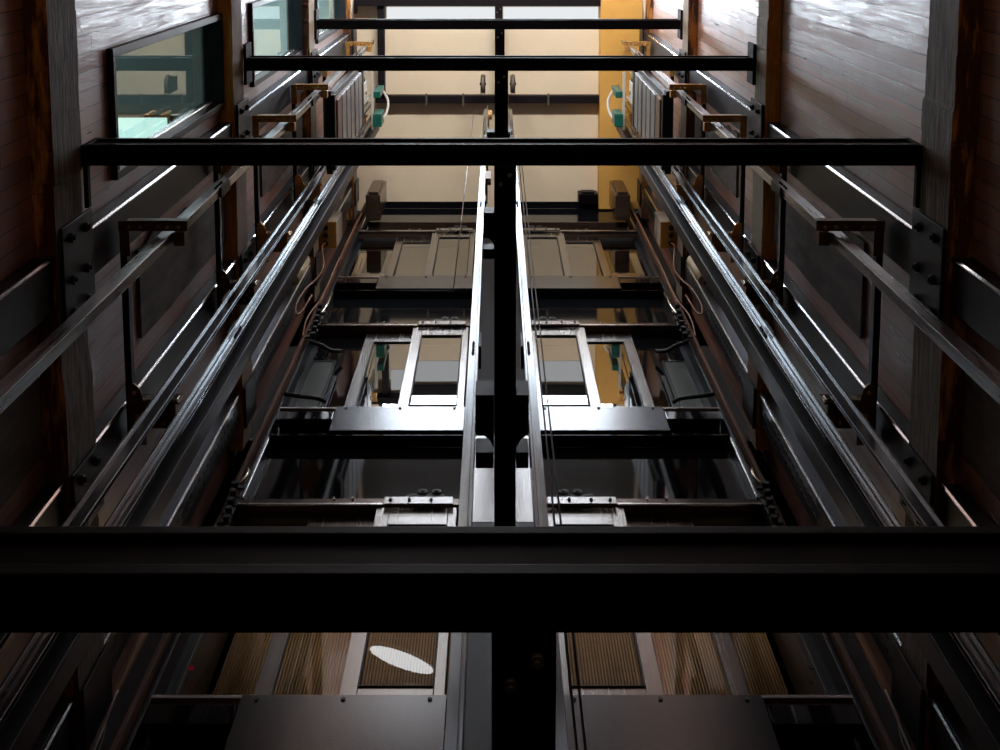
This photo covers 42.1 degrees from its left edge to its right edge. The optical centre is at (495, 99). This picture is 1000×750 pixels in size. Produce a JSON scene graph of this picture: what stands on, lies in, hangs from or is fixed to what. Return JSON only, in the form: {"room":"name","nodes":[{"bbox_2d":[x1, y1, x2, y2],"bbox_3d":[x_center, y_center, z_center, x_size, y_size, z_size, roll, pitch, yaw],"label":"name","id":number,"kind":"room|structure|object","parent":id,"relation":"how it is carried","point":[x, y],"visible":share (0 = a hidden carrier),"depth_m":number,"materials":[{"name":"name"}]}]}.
{"room":"elevator shaft","nodes":[
{"label":"elevator shaft","id":0,"kind":"room"},
{"bbox_2d":[0,0,349,749],"bbox_3d":[-1.980,-0.080,7.997,0.120,19.070,10.400,0,-82,0],"label":"wall","id":1,"kind":"structure","parent":0,"point":[102,25],"depth_m":6.45,"materials":[{"name":"brown wood"}]},
{"bbox_2d":[0,377,41,508],"bbox_3d":[-1.909,1.379,4.351,0.018,2.150,0.551,0,-82,0],"label":"board","id":2,"kind":"object","parent":1,"relation":"attached to","point":[20,422],"visible":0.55,"depth_m":5.19,"materials":[{"name":"wood"}]},
{"bbox_2d":[22,0,106,749],"bbox_3d":[-1.864,0.090,5.519,0.110,0.375,5.668,0,-82,0],"label":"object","id":3,"kind":"structure","parent":1,"relation":"attached to","point":[49,26],"depth_m":5.49,"materials":[{"name":"wood"}]},
{"bbox_2d":[106,13,224,179],"bbox_3d":[-1.952,-0.100,7.742,0.135,2.610,0.660,0,-82,0],"label":"window","id":4,"kind":"structure","parent":1,"relation":"in","point":[213,49],"depth_m":8.14,"materials":[{"name":"metal"}]},
{"bbox_2d":[135,195,225,337],"bbox_3d":[-1.909,0.882,8.043,0.018,2.200,0.542,0,-82,0],"label":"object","id":5,"kind":"object","parent":1,"relation":"attached to","point":[166,278],"visible":0.6,"depth_m":7.67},
{"bbox_2d":[217,0,252,450],"bbox_3d":[-1.867,-0.352,9.196,0.104,0.374,5.784,0,-82,0],"label":"timber beam","id":6,"kind":"structure","parent":1,"relation":"attached to","point":[236,243],"depth_m":9.19,"materials":[{"name":"wood"}]},
{"bbox_2d":[248,0,302,86],"bbox_3d":[-1.952,-0.600,11.413,0.135,2.600,0.660,0,-82,0],"label":"window","id":7,"kind":"structure","parent":1,"relation":"in","point":[295,29],"depth_m":12.63,"materials":[{"name":"metal"}]},
{"bbox_2d":[259,115,302,196],"bbox_3d":[-1.909,0.396,11.680,0.018,2.240,0.521,0,-82,0],"label":"board","id":8,"kind":"object","parent":1,"relation":"attached to","point":[269,175],"visible":0.45,"depth_m":11.08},
{"bbox_2d":[300,0,319,302],"bbox_3d":[-1.863,-0.851,12.865,0.110,0.374,5.784,0,-82,0],"label":"timber beam","id":9,"kind":"structure","parent":1,"relation":"attached to","point":[309,117],"depth_m":12.85,"materials":[{"name":"wood"}]},
{"bbox_2d":[314,9,682,39],"bbox_3d":[0.030,-0.768,13.143,3.696,0.215,0.295,0,-82,0],"label":"cross beam","id":10,"kind":"structure","parent":9,"relation":"attached to","point":[677,24],"depth_m":13.06,"materials":[{"name":"metal"}]},
{"bbox_2d":[314,0,345,43],"bbox_3d":[-1.952,-1.099,15.075,0.135,2.590,0.660,0,-82,0],"label":"window","id":11,"kind":"structure","parent":1,"relation":"in","point":[328,9],"depth_m":15.19,"materials":[{"name":"glass"}]},
{"bbox_2d":[344,0,356,219],"bbox_3d":[-1.864,-1.347,16.535,0.110,0.374,5.792,0,-82,0],"label":"timber beam","id":12,"kind":"structure","parent":1,"relation":"attached to","point":[351,214],"depth_m":16.68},
{"bbox_2d":[354,0,600,13],"bbox_3d":[0.030,-1.266,16.805,3.696,0.200,0.295,0,-82,0],"label":"cross beam","id":13,"kind":"structure","parent":12,"relation":"attached to","point":[357,3],"depth_m":16.72,"materials":[{"name":"metal"}]},
{"bbox_2d":[0,526,999,632],"bbox_3d":[0.030,0.746,2.029,3.900,0.160,0.095,0,-82,0],"label":"cross beam","id":14,"kind":"structure","parent":1,"relation":"attached to","point":[54,579],"depth_m":1.95,"materials":[{"name":"metal"}]},
{"bbox_2d":[492,633,555,749],"bbox_3d":[0.043,2.063,2.199,0.098,0.180,2.558,0,-82,0],"label":"beam","id":15,"kind":"structure","parent":14,"relation":"attached to","point":[523,664],"depth_m":1.97,"materials":[{"name":"metal"}]},
{"bbox_2d":[115,0,286,121],"bbox_3d":[-3.195,-0.586,9.493,2.310,7.070,3.960,0,-82,0],"label":"wall","id":16,"kind":"structure","parent":0,"point":[164,76],"depth_m":9.31,"materials":[{"name":"white paint"}]},
{"bbox_2d":[118,114,170,137],"bbox_3d":[-2.620,0.422,9.356,0.580,0.042,0.640,0,-82,0],"label":"ceiling light","id":17,"kind":"object","parent":16,"relation":"attached to","point":[129,125],"visible":0.24,"depth_m":9.30,"materials":[{"name":"metal"}]},
{"bbox_2d":[353,0,637,210],"bbox_3d":[0.030,-1.163,17.069,3.900,0.200,5.300,0,-82,0],"label":"ceiling","id":18,"kind":"structure","parent":0,"point":[402,120],"depth_m":17.14,"materials":[{"name":"beige paint"}]},
{"bbox_2d":[376,6,386,95],"bbox_3d":[-1.490,-0.643,16.938,0.160,0.200,1.172,0,-82,0],"label":"hanger","id":19,"kind":"object","parent":18,"relation":"attached to","point":[380,9],"visible":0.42,"depth_m":16.86,"materials":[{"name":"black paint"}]},
{"bbox_2d":[325,71,378,173],"bbox_3d":[-1.512,-0.040,14.356,0.135,5.060,0.765,0,-82,0],"label":"counterweight","id":20,"kind":"object","parent":19,"relation":"hanging from","point":[345,102],"visible":0.79,"depth_m":12.71,"materials":[{"name":"metal"}]},
{"bbox_2d":[375,93,598,105],"bbox_3d":[-0.107,-0.013,17.032,2.925,0.185,0.170,0,-82,0],"label":"beam","id":21,"kind":"structure","parent":18,"relation":"attached to","point":[426,98],"depth_m":16.95,"materials":[{"name":"metal"}]},
{"bbox_2d":[387,7,597,18],"bbox_3d":[-0.040,-1.072,16.974,2.760,0.010,0.285,0,-82,0],"label":"ceiling light","id":22,"kind":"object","parent":18,"relation":"attached to","point":[392,12],"depth_m":16.96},
{"bbox_2d":[519,166,577,749],"bbox_3d":[0.298,1.934,8.034,0.011,18.400,0.011,0,-82,0],"label":"rope","id":23,"kind":"object","parent":18,"relation":"hanging from","point":[552,502],"visible":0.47,"depth_m":7.17,"materials":[{"name":"grey metal"}]},
{"bbox_2d":[522,167,586,749],"bbox_3d":[0.330,1.934,8.034,0.011,18.400,0.011,0,-82,0],"label":"rope","id":24,"kind":"object","parent":18,"relation":"hanging from","point":[559,510],"visible":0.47,"depth_m":7.19,"materials":[{"name":"grey metal"}]},
{"bbox_2d":[597,0,642,208],"bbox_3d":[1.667,0.056,17.008,0.625,0.250,2.740,0,-82,0],"label":"wall column","id":25,"kind":"structure","parent":18,"relation":"attached to","point":[610,40],"depth_m":16.86,"materials":[{"name":"paint"}]},
{"bbox_2d":[617,71,671,173],"bbox_3d":[1.573,-0.040,14.356,0.135,5.060,0.765,0,-82,0],"label":"counterweight","id":26,"kind":"object","parent":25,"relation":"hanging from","point":[651,102],"visible":0.78,"depth_m":12.72,"materials":[{"name":"metal"}]},
{"bbox_2d":[92,213,906,749],"bbox_3d":[0.030,3.006,8.316,3.900,18.870,0.400,0,-82,0],"label":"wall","id":27,"kind":"structure","parent":0,"point":[438,365],"depth_m":12.11,"materials":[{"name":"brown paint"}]},
{"bbox_2d":[109,203,365,749],"bbox_3d":[-1.700,2.638,7.979,0.030,18.300,0.120,0,-82,0],"label":"trim","id":28,"kind":"structure","parent":27,"relation":"attached to","point":[127,725],"depth_m":8.59,"materials":[{"name":"brown wood"}]},
{"bbox_2d":[148,695,446,723],"bbox_3d":[-0.930,2.912,6.178,1.420,0.067,0.143,0,-82,0],"label":"door sill","id":29,"kind":"structure","parent":27,"relation":"attached to","point":[155,699],"depth_m":6.17,"materials":[{"name":"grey metal"}]},
{"bbox_2d":[224,695,446,749],"bbox_3d":[-0.719,2.884,5.957,0.973,0.466,0.062,0,-82,0],"label":"guard","id":30,"kind":"object","parent":29,"relation":"attached to","point":[261,722],"visible":1,"depth_m":5.96,"materials":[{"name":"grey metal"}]},
{"bbox_2d":[237,496,458,525],"bbox_3d":[-0.932,2.656,8.336,1.425,0.116,0.191,0,-82,0],"label":"door frame","id":31,"kind":"structure","parent":27,"relation":"attached to","point":[261,512],"depth_m":8.29,"materials":[{"name":"brown metal"}]},
{"bbox_2d":[241,435,462,498],"bbox_3d":[-0.929,2.527,8.879,1.419,0.990,0.100,0,-82,0],"label":"panel","id":32,"kind":"object","parent":31,"relation":"on","point":[287,466],"visible":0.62,"depth_m":9.02,"materials":[{"name":"black"}]},
{"bbox_2d":[254,489,456,694],"bbox_3d":[-0.715,2.740,7.326,0.940,2.255,0.147,0,-82,0],"label":"door","id":33,"kind":"structure","parent":27,"relation":"in","point":[351,684],"depth_m":6.76,"materials":[{"name":"silver metal"}]},
{"bbox_2d":[279,407,464,423],"bbox_3d":[-0.930,2.410,9.864,1.420,0.067,0.143,0,-82,0],"label":"door sill","id":34,"kind":"structure","parent":27,"relation":"attached to","point":[281,409],"depth_m":9.84,"materials":[{"name":"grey metal"}]},
{"bbox_2d":[270,412,333,434],"bbox_3d":[-1.425,2.434,9.628,0.420,0.404,0.107,0,-82,0],"label":"tray","id":35,"kind":"object","parent":34,"relation":"attached to","point":[283,429],"visible":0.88,"depth_m":9.72,"materials":[{"name":"black"}]},
{"bbox_2d":[283,338,364,406],"bbox_3d":[-1.419,2.262,10.920,0.477,2.090,0.164,0,-82,0],"label":"panel","id":36,"kind":"object","parent":34,"relation":"on","point":[327,381],"visible":0.81,"depth_m":10.98,"materials":[{"name":"black"}]},
{"bbox_2d":[329,407,464,434],"bbox_3d":[-0.719,2.382,9.643,0.973,0.466,0.062,0,-82,0],"label":"guard","id":37,"kind":"object","parent":34,"relation":"attached to","point":[346,420],"visible":0.96,"depth_m":9.57,"materials":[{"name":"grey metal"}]},
{"bbox_2d":[317,321,469,344],"bbox_3d":[-0.932,2.154,12.023,1.425,0.116,0.191,0,-82,0],"label":"door frame","id":38,"kind":"structure","parent":27,"relation":"attached to","point":[326,330],"depth_m":11.98,"materials":[{"name":"brown metal"}]},
{"bbox_2d":[319,290,471,322],"bbox_3d":[-0.929,2.025,12.565,1.419,0.990,0.100,0,-82,0],"label":"panel","id":39,"kind":"object","parent":38,"relation":"on","point":[345,306],"visible":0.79,"depth_m":12.80,"materials":[{"name":"black"}]},
{"bbox_2d":[337,276,472,288],"bbox_3d":[-0.930,1.912,13.520,1.420,0.067,0.143,0,-82,0],"label":"door sill","id":40,"kind":"structure","parent":27,"relation":"attached to","point":[339,277],"depth_m":13.49,"materials":[{"name":"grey metal"}]},
{"bbox_2d":[376,276,472,289],"bbox_3d":[-0.719,1.884,13.299,0.973,0.466,0.062,0,-82,0],"label":"guard","id":41,"kind":"object","parent":40,"relation":"attached to","point":[384,282],"visible":0.91,"depth_m":13.24,"materials":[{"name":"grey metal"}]},
{"bbox_2d":[344,317,468,406],"bbox_3d":[-0.715,2.238,11.012,0.940,2.255,0.147,0,-82,0],"label":"door","id":42,"kind":"structure","parent":27,"relation":"in","point":[414,340],"depth_m":11.32,"materials":[{"name":"silver metal"}]},
{"bbox_2d":[359,229,475,245],"bbox_3d":[-0.932,1.656,15.679,1.425,0.116,0.191,0,-82,0],"label":"door frame","id":43,"kind":"structure","parent":27,"relation":"attached to","point":[369,237],"depth_m":15.63,"materials":[{"name":"brown metal"}]},
{"bbox_2d":[360,202,477,229],"bbox_3d":[-0.929,1.494,16.469,1.419,1.490,0.100,0,-82,0],"label":"panel","id":44,"kind":"object","parent":43,"relation":"on","point":[396,215],"visible":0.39,"depth_m":16.73,"materials":[{"name":"black"}]},
{"bbox_2d":[366,180,386,220],"bbox_3d":[-1.500,1.248,16.368,0.180,0.900,0.350,0,-82,0],"label":"box","id":45,"kind":"object","parent":44,"relation":"attached to","point":[376,201],"visible":1,"depth_m":15.94,"materials":[{"name":"brown metal"}]},
{"bbox_2d":[385,225,474,275],"bbox_3d":[-0.715,1.740,14.668,0.940,2.255,0.147,0,-82,0],"label":"door","id":46,"kind":"structure","parent":27,"relation":"in","point":[433,241],"depth_m":15.17,"materials":[{"name":"silver metal"}]},
{"bbox_2d":[523,225,611,275],"bbox_3d":[0.776,1.744,14.669,0.944,2.255,0.145,4,-82,-1],"label":"door","id":47,"kind":"structure","parent":27,"relation":"in","point":[562,241],"depth_m":15.27,"materials":[{"name":"silver metal"}]},
{"bbox_2d":[523,229,636,245],"bbox_3d":[0.993,1.656,15.679,1.425,0.116,0.191,0,-82,0],"label":"door frame","id":48,"kind":"structure","parent":27,"relation":"attached to","point":[607,237],"depth_m":15.63,"materials":[{"name":"brown metal"}]},
{"bbox_2d":[520,202,635,229],"bbox_3d":[0.990,1.494,16.469,1.419,1.490,0.100,0,-82,0],"label":"panel","id":49,"kind":"object","parent":48,"relation":"on","point":[561,215],"visible":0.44,"depth_m":16.67,"materials":[{"name":"black"}]},
{"bbox_2d":[609,180,629,220],"bbox_3d":[1.560,1.248,16.368,0.180,0.900,0.350,0,-82,0],"label":"box","id":50,"kind":"object","parent":49,"relation":"attached to","point":[619,196],"visible":1,"depth_m":15.95,"materials":[{"name":"brown metal"}]},
{"bbox_2d":[531,317,654,406],"bbox_3d":[0.776,2.242,11.013,0.944,2.255,0.145,4,-82,-1],"label":"door","id":51,"kind":"structure","parent":27,"relation":"in","point":[583,340],"depth_m":11.38,"materials":[{"name":"silver metal"}]},
{"bbox_2d":[531,321,679,344],"bbox_3d":[0.993,2.154,12.023,1.425,0.116,0.191,0,-82,0],"label":"door frame","id":52,"kind":"structure","parent":27,"relation":"attached to","point":[637,330],"depth_m":11.98,"materials":[{"name":"brown metal"}]},
{"bbox_2d":[528,290,677,322],"bbox_3d":[0.990,2.025,12.565,1.419,0.990,0.100,0,-82,0],"label":"panel","id":53,"kind":"object","parent":52,"relation":"on","point":[583,306],"visible":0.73,"depth_m":12.80,"materials":[{"name":"black"}]},
{"bbox_2d":[617,276,658,287],"bbox_3d":[0.990,1.912,13.520,1.420,0.067,0.143,0,-82,0],"label":"door sill","id":54,"kind":"structure","parent":27,"relation":"attached to","point":[619,277],"depth_m":13.49,"materials":[{"name":"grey metal"}]},
{"bbox_2d":[527,276,620,289],"bbox_3d":[0.778,1.884,13.299,0.973,0.466,0.062,0,-82,0],"label":"guard","id":55,"kind":"object","parent":54,"relation":"attached to","point":[542,282],"visible":0.7,"depth_m":13.24,"materials":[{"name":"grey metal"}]},
{"bbox_2d":[547,489,749,694],"bbox_3d":[0.776,2.744,7.327,0.944,2.255,0.145,4,-82,-1],"label":"door","id":56,"kind":"structure","parent":27,"relation":"in","point":[651,682],"depth_m":6.78,"materials":[{"name":"silver metal"}]},
{"bbox_2d":[546,496,762,525],"bbox_3d":[0.993,2.656,8.336,1.425,0.116,0.191,0,-82,0],"label":"door frame","id":57,"kind":"structure","parent":27,"relation":"attached to","point":[703,512],"depth_m":8.29,"materials":[{"name":"brown metal"}]},
{"bbox_2d":[541,435,758,498],"bbox_3d":[0.990,2.527,8.879,1.419,0.990,0.100,0,-82,0],"label":"panel","id":58,"kind":"object","parent":57,"relation":"on","point":[618,466],"visible":0.71,"depth_m":9.02,"materials":[{"name":"black"}]},
{"bbox_2d":[662,407,719,423],"bbox_3d":[0.990,2.410,9.864,1.420,0.067,0.143,0,-82,0],"label":"door sill","id":59,"kind":"structure","parent":27,"relation":"attached to","point":[665,409],"depth_m":9.84,"materials":[{"name":"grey metal"}]},
{"bbox_2d":[538,407,669,434],"bbox_3d":[0.778,2.382,9.643,0.973,0.466,0.062,0,-82,0],"label":"guard","id":60,"kind":"object","parent":59,"relation":"attached to","point":[564,420],"visible":0.71,"depth_m":9.57,"materials":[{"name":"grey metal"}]},
{"bbox_2d":[632,338,714,406],"bbox_3d":[1.479,2.262,10.920,0.477,2.090,0.164,0,-82,0],"label":"panel","id":61,"kind":"object","parent":59,"relation":"on","point":[669,378],"visible":0.77,"depth_m":10.98,"materials":[{"name":"black"}]},
{"bbox_2d":[665,412,728,434],"bbox_3d":[1.485,2.434,9.628,0.420,0.404,0.107,0,-82,0],"label":"tray","id":62,"kind":"object","parent":59,"relation":"attached to","point":[675,429],"visible":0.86,"depth_m":9.72,"materials":[{"name":"black"}]},
{"bbox_2d":[630,203,894,749],"bbox_3d":[1.760,2.638,7.979,0.030,18.300,0.120,0,-82,0],"label":"trim","id":63,"kind":"structure","parent":27,"relation":"attached to","point":[868,708],"depth_m":8.61,"materials":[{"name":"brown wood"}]},
{"bbox_2d":[762,695,854,723],"bbox_3d":[0.990,2.912,6.178,1.420,0.067,0.143,0,-82,0],"label":"door sill","id":64,"kind":"structure","parent":27,"relation":"attached to","point":[768,699],"depth_m":6.17,"materials":[{"name":"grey metal"}]},
{"bbox_2d":[564,695,779,749],"bbox_3d":[0.778,2.884,5.957,0.973,0.466,0.062,0,-82,0],"label":"guard","id":65,"kind":"object","parent":64,"relation":"attached to","point":[611,722],"visible":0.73,"depth_m":5.96,"materials":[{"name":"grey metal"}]},
{"bbox_2d":[767,705,864,749],"bbox_3d":[1.485,2.936,5.942,0.420,0.404,0.107,0,-82,0],"label":"tray","id":66,"kind":"object","parent":64,"relation":"attached to","point":[795,727],"visible":0.85,"depth_m":6.05,"materials":[{"name":"black"}]},
{"bbox_2d":[217,388,782,680],"bbox_3d":[0.030,4.194,8.478,3.900,18.870,2.000,0,-82,0],"label":"wall","id":67,"kind":"structure","parent":0,"point":[368,397],"depth_m":12.57,"materials":[{"name":"grey paint"}]},
{"bbox_2d":[213,633,450,748],"bbox_3d":[-0.910,3.357,7.345,1.380,2.190,0.035,0,-82,0],"label":"wooden floor","id":68,"kind":"structure","parent":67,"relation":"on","point":[312,663],"depth_m":7.64,"materials":[{"name":"brown wood"}]},
{"bbox_2d":[567,633,788,694],"bbox_3d":[0.970,3.357,7.345,1.380,2.190,0.035,0,-82,0],"label":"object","id":69,"kind":"structure","parent":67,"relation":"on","point":[688,663],"depth_m":7.64,"materials":[{"name":"brown wood"}]},
{"bbox_2d":[645,0,999,744],"bbox_3d":[2.040,-0.080,7.997,0.120,19.070,10.400,0,-82,0],"label":"wall","id":70,"kind":"structure","parent":0,"point":[849,68],"depth_m":7.03,"materials":[{"name":"brown wood"}]},
{"bbox_2d":[676,0,698,303],"bbox_3d":[1.923,-0.847,12.866,0.110,0.374,5.792,0,-82,0],"label":"timber beam","id":71,"kind":"structure","parent":70,"relation":"attached to","point":[690,7],"depth_m":12.84,"materials":[{"name":"wood"}]},
{"bbox_2d":[694,114,739,197],"bbox_3d":[1.969,0.386,11.679,0.018,2.240,0.543,0,-82,0],"label":"board","id":72,"kind":"object","parent":70,"relation":"attached to","point":[729,175],"visible":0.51,"depth_m":11.03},
{"bbox_2d":[746,0,781,449],"bbox_3d":[1.924,-0.354,9.196,0.110,0.374,5.780,0,-82,0],"label":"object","id":73,"kind":"structure","parent":70,"relation":"attached to","point":[769,19],"depth_m":9.18,"materials":[{"name":"wood"}]},
{"bbox_2d":[243,42,756,84],"bbox_3d":[0.030,-0.268,9.474,3.696,0.215,0.295,0,-82,0],"label":"cross beam","id":74,"kind":"structure","parent":73,"relation":"attached to","point":[251,62],"depth_m":9.39,"materials":[{"name":"metal"}]},
{"bbox_2d":[495,71,507,137],"bbox_3d":[0.043,1.049,9.648,0.098,0.205,2.558,0,-82,0],"label":"beam","id":75,"kind":"structure","parent":74,"relation":"attached to","point":[501,77],"depth_m":9.43,"materials":[{"name":"metal"}]},
{"bbox_2d":[773,194,866,338],"bbox_3d":[1.969,0.879,8.042,0.018,2.200,0.545,0,-82,0],"label":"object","id":76,"kind":"object","parent":70,"relation":"attached to","point":[831,274],"visible":0.6,"depth_m":7.68,"materials":[{"name":"wood"}]},
{"bbox_2d":[899,0,983,749],"bbox_3d":[1.924,0.134,5.525,0.110,0.375,5.756,0,-82,0],"label":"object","id":77,"kind":"structure","parent":70,"relation":"attached to","point":[950,102],"depth_m":5.50,"materials":[{"name":"wood"}]},
{"bbox_2d":[81,138,922,207],"bbox_3d":[0.030,0.326,5.818,3.696,0.215,0.285,0,-82,0],"label":"cross beam","id":78,"kind":"structure","parent":77,"relation":"attached to","point":[97,151],"depth_m":5.72,"materials":[{"name":"metal"}]},
{"bbox_2d":[494,166,515,525],"bbox_3d":[0.043,1.548,5.979,0.098,0.205,2.558,0,-82,0],"label":"beam","id":79,"kind":"structure","parent":78,"relation":"attached to","point":[504,176],"depth_m":5.83,"materials":[{"name":"metal"}]},
{"bbox_2d":[475,380,493,467],"bbox_3d":[-0.049,1.488,5.933,0.083,0.230,0.350,0,-82,0],"label":"bracket","id":80,"kind":"object","parent":79,"relation":"attached to","point":[484,393],"visible":1,"depth_m":5.86,"materials":[{"name":"metal"}]},
{"bbox_2d":[444,105,491,749],"bbox_3d":[-0.093,1.307,7.596,0.107,17.700,0.240,0,-82,0],"label":"rail","id":81,"kind":"object","parent":80,"relation":"attached to","point":[457,673],"depth_m":5.63,"materials":[{"name":"metal"}]},
{"bbox_2d":[516,380,528,467],"bbox_3d":[0.122,1.488,5.933,0.057,0.230,0.350,0,-82,0],"label":"bracket","id":82,"kind":"object","parent":79,"relation":"attached to","point":[522,390],"visible":0.96,"depth_m":5.86,"materials":[{"name":"metal"}]},
{"bbox_2d":[963,374,999,500],"bbox_3d":[1.969,1.379,4.351,0.018,2.150,0.551,0,-82,0],"label":"board","id":83,"kind":"object","parent":70,"relation":"attached to","point":[981,447],"visible":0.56,"depth_m":5.23,"materials":[{"name":"wood"}]},
{"bbox_3d":[0.030,1.217,-1.525,3.900,0.150,10.400,0,-82,0],"label":"floor","id":84,"kind":"structure","parent":0,"visible":0},
{"bbox_2d":[11,137,323,525],"bbox_3d":[-1.841,1.439,7.852,0.148,18.372,0.310,0,-82,0],"label":"channel","id":85,"kind":"object","parent":84,"relation":"on","point":[46,508],"visible":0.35,"depth_m":6.97,"materials":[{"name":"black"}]},
{"bbox_2d":[118,218,189,444],"bbox_3d":[-1.656,1.141,6.388,0.332,0.148,1.135,0,-82,0],"label":"bracket","id":86,"kind":"object","parent":85,"relation":"attached to","point":[136,402],"visible":0.83,"depth_m":6.37,"materials":[{"name":"metal"}]},
{"bbox_2d":[0,101,370,649],"bbox_3d":[-1.624,1.250,7.790,0.084,18.100,0.054,0,-82,0],"label":"rail","id":87,"kind":"object","parent":85,"relation":"attached to","point":[90,500],"visible":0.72,"depth_m":6.49,"materials":[{"name":"metal"}]},
{"bbox_2d":[0,40,373,413],"bbox_3d":[-1.585,0.473,7.684,0.089,18.100,0.058,0,-82,0],"label":"rail","id":88,"kind":"object","parent":85,"relation":"attached to","point":[18,379],"visible":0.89,"depth_m":5.33,"materials":[{"name":"metal"}]},
{"bbox_2d":[0,110,374,727],"bbox_3d":[-1.529,1.373,7.706,0.066,17.900,0.093,0,-82,0],"label":"rail","id":89,"kind":"object","parent":85,"relation":"attached to","point":[35,650],"visible":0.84,"depth_m":6.12,"materials":[{"name":"metal"}]},
{"bbox_2d":[213,166,259,316],"bbox_3d":[-1.656,0.858,8.469,0.332,0.148,1.135,0,-82,0],"label":"bracket","id":90,"kind":"object","parent":85,"relation":"attached to","point":[224,284],"visible":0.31,"depth_m":8.46,"materials":[{"name":"metal"}]},
{"bbox_2d":[252,114,296,262],"bbox_3d":[-1.656,0.673,9.827,0.332,0.148,1.135,0,-82,0],"label":"bracket","id":91,"kind":"object","parent":85,"relation":"attached to","point":[261,235],"visible":0.77,"depth_m":9.80,"materials":[{"name":"metal"}]},
{"bbox_2d":[291,84,328,208],"bbox_3d":[-1.656,0.419,11.689,0.332,0.148,1.135,0,-82,0],"label":"bracket","id":92,"kind":"object","parent":85,"relation":"attached to","point":[299,185],"visible":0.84,"depth_m":11.67,"materials":[{"name":"metal"}]},
{"bbox_2d":[0,29,356,356],"bbox_3d":[-1.841,0.441,7.716,0.148,18.372,0.445,0,-82,0],"label":"steel beam","id":93,"kind":"structure","parent":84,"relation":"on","point":[89,242],"depth_m":6.08,"materials":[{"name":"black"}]},
{"bbox_2d":[0,126,378,749],"bbox_3d":[-1.522,1.530,7.626,0.095,17.900,0.110,0,-82,0],"label":"rail","id":94,"kind":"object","parent":84,"relation":"on","point":[30,713],"depth_m":6.06,"materials":[{"name":"metal"}]},
{"bbox_2d":[30,178,358,749],"bbox_3d":[-1.855,2.405,7.983,0.121,18.372,0.300,0,-82,0],"label":"channel","id":95,"kind":"object","parent":84,"relation":"on","point":[57,733],"visible":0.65,"depth_m":7.94,"materials":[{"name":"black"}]},
{"bbox_2d":[124,212,365,749],"bbox_3d":[-1.634,2.702,8.038,0.068,18.400,0.180,0,-82,0],"label":"post","id":96,"kind":"object","parent":84,"relation":"on","point":[164,683],"visible":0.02,"depth_m":8.23,"materials":[{"name":"metal"}]},
{"bbox_2d":[464,238,532,749],"bbox_3d":[0.030,2.726,7.991,0.490,18.300,0.145,0,-82,0],"label":"pier","id":97,"kind":"object","parent":84,"relation":"on","point":[478,711],"visible":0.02,"depth_m":8.34,"materials":[{"name":"silver metal"}]},
{"bbox_2d":[508,105,568,749],"bbox_3d":[0.172,1.317,7.597,0.069,17.700,0.128,0,-82,0],"label":"rail","id":98,"kind":"object","parent":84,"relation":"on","point":[538,490],"visible":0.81,"depth_m":6.05,"materials":[{"name":"metal"}]},
{"bbox_2d":[630,213,880,749],"bbox_3d":[1.694,2.702,8.038,0.068,18.400,0.180,0,-82,0],"label":"post","id":99,"kind":"object","parent":84,"relation":"on","point":[836,678],"visible":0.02,"depth_m":8.24,"materials":[{"name":"metal"}]},
{"bbox_2d":[616,126,999,749],"bbox_3d":[1.583,1.530,7.626,0.095,17.900,0.110,0,-82,0],"label":"rail","id":100,"kind":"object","parent":84,"relation":"on","point":[969,697],"depth_m":6.14,"materials":[{"name":"metal"}]},
{"bbox_2d":[637,178,978,749],"bbox_3d":[1.915,2.405,7.983,0.121,18.372,0.300,0,-82,0],"label":"channel","id":101,"kind":"object","parent":84,"relation":"on","point":[948,731],"visible":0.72,"depth_m":7.96,"materials":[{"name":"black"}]},
{"bbox_2d":[621,110,999,710],"bbox_3d":[1.589,1.373,7.706,0.066,17.900,0.093,0,-82,0],"label":"rail","id":102,"kind":"object","parent":84,"relation":"on","point":[973,650],"visible":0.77,"depth_m":6.27,"materials":[{"name":"metal"}]},
{"bbox_2d":[622,40,999,404],"bbox_3d":[1.645,0.473,7.684,0.089,18.100,0.058,0,-82,0],"label":"rail","id":103,"kind":"object","parent":84,"relation":"on","point":[982,372],"visible":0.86,"depth_m":5.43,"materials":[{"name":"metal"}]},
{"bbox_2d":[639,29,999,350],"bbox_3d":[1.901,0.441,7.716,0.148,18.372,0.445,0,-82,0],"label":"steel beam","id":104,"kind":"structure","parent":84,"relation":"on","point":[916,243],"depth_m":6.14,"materials":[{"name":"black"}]},
{"bbox_2d":[675,166,994,525],"bbox_3d":[1.901,1.439,7.852,0.148,18.372,0.310,0,-82,0],"label":"channel","id":105,"kind":"object","parent":84,"relation":"on","point":[958,508],"visible":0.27,"depth_m":6.96,"materials":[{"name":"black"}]},
{"bbox_2d":[669,84,706,208],"bbox_3d":[1.716,0.419,11.689,0.332,0.148,1.135,0,-82,0],"label":"bracket","id":106,"kind":"object","parent":105,"relation":"attached to","point":[698,185],"visible":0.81,"depth_m":11.66,"materials":[{"name":"metal"}]},
{"bbox_2d":[702,114,746,262],"bbox_3d":[1.716,0.673,9.827,0.332,0.148,1.135,0,-82,0],"label":"bracket","id":107,"kind":"object","parent":105,"relation":"attached to","point":[737,235],"visible":0.72,"depth_m":9.80,"materials":[{"name":"metal"}]},
{"bbox_2d":[740,166,786,316],"bbox_3d":[1.716,0.858,8.469,0.332,0.148,1.135,0,-82,0],"label":"bracket","id":108,"kind":"object","parent":105,"relation":"attached to","point":[776,283],"visible":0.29,"depth_m":8.46,"materials":[{"name":"metal"}]},
{"bbox_2d":[625,101,999,635],"bbox_3d":[1.684,1.250,7.790,0.084,18.100,0.054,0,-82,0],"label":"rail","id":109,"kind":"object","parent":105,"relation":"attached to","point":[912,496],"visible":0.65,"depth_m":6.53,"materials":[{"name":"metal"}]},
{"bbox_2d":[814,218,884,444],"bbox_3d":[1.716,1.141,6.388,0.332,0.148,1.135,0,-82,0],"label":"bracket","id":110,"kind":"object","parent":105,"relation":"attached to","point":[866,402],"visible":0.82,"depth_m":6.36,"materials":[{"name":"metal"}]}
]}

